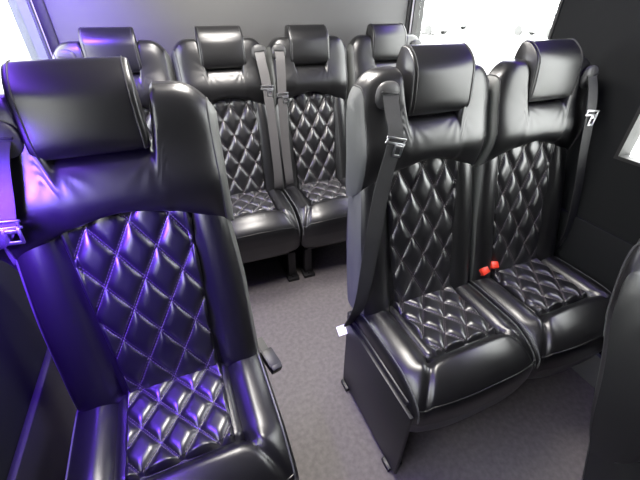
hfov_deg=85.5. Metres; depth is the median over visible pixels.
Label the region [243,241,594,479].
floor
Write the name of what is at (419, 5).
window
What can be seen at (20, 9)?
window
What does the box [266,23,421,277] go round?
passenger seat
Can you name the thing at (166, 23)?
wall
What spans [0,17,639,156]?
ground
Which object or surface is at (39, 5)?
trim
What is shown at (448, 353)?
seat cushion
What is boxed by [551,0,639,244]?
wall
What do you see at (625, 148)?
window
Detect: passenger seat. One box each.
[0,56,298,479]
[53,25,300,281]
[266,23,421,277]
[341,38,611,473]
[582,239,639,479]
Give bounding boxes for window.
[7,0,48,59]
[410,0,563,39]
[613,106,639,166]
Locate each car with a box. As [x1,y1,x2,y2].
[421,11,453,34]
[435,10,472,28]
[510,13,555,37]
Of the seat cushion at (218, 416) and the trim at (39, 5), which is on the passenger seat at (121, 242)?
the seat cushion at (218, 416)
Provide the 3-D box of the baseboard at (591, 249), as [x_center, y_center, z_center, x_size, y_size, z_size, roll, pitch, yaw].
[1.399,0.688,0.824,0.030,0.632,4.710,-12,36,-18]
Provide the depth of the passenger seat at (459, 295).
1.14 m
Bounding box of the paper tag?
[336,325,346,335]
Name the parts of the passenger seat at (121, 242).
latch plate, backrest, quilted panel, quilted seat panel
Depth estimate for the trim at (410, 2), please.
2.09 m
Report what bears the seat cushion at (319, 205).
on the passenger seat at (312, 73)
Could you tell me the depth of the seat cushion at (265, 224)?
1.74 m
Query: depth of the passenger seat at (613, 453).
0.43 m
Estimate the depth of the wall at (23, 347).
0.86 m
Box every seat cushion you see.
[67,349,298,479]
[232,189,300,262]
[282,178,348,246]
[355,283,533,431]
[467,256,610,378]
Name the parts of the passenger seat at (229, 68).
quilted panel, quilted panel, quilted seat panel, backrest, latch plate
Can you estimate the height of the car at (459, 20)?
1.460 m
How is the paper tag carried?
attached to the passenger seat at (459, 295)
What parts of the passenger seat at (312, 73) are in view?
latch plate, backrest, quilted panel, quilted seat panel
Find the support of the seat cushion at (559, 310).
on the passenger seat at (459, 295)
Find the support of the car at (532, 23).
on the ground
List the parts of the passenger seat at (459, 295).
panel rail, panel, latch plate, backrest, quilted panel, quilted seat panel, backrest, quilted panel, quilted seat panel, latch plate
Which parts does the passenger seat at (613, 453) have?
backrest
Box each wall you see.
[0,260,46,479]
[44,0,407,107]
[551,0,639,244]
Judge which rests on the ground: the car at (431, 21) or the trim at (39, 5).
the car at (431, 21)

